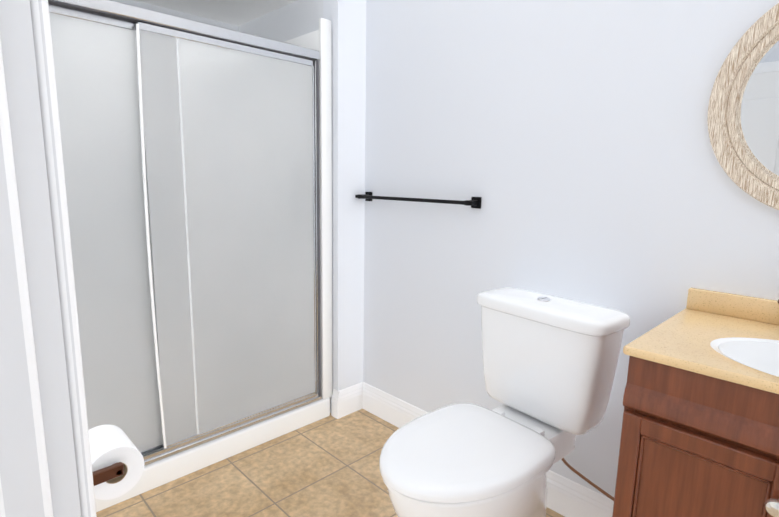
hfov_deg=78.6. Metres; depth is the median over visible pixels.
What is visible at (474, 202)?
towel rail
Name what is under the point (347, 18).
wall
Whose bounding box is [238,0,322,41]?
wall
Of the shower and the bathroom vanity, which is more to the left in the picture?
the shower
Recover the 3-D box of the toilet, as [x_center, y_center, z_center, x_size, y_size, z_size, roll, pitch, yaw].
[0.365,0.585,1.457,0.804,0.841,0.589,-8,13,-44]
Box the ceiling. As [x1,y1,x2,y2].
[135,0,296,25]
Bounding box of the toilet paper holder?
[88,425,143,499]
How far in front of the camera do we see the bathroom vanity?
1.03 m
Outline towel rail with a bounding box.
[355,192,481,208]
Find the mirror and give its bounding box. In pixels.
[708,3,778,209]
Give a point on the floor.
(328, 466)
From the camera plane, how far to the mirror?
1.25 m
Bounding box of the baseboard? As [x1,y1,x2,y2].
[355,382,613,516]
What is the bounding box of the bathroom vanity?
[612,287,778,516]
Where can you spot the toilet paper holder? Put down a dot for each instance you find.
(117, 460)
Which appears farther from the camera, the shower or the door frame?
the shower
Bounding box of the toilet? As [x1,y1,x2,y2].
[379,287,630,516]
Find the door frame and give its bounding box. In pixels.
[0,0,96,516]
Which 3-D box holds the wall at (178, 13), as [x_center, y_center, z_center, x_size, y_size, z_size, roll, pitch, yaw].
[-1.429,-0.315,2.527,1.564,2.200,0.100,-8,13,-44]
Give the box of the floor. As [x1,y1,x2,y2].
[96,409,564,516]
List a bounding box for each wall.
[111,0,238,30]
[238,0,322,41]
[323,0,365,412]
[363,0,778,496]
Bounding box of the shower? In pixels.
[48,0,331,511]
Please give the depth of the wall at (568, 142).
1.71 m
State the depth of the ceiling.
2.49 m
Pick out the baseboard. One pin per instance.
(566, 497)

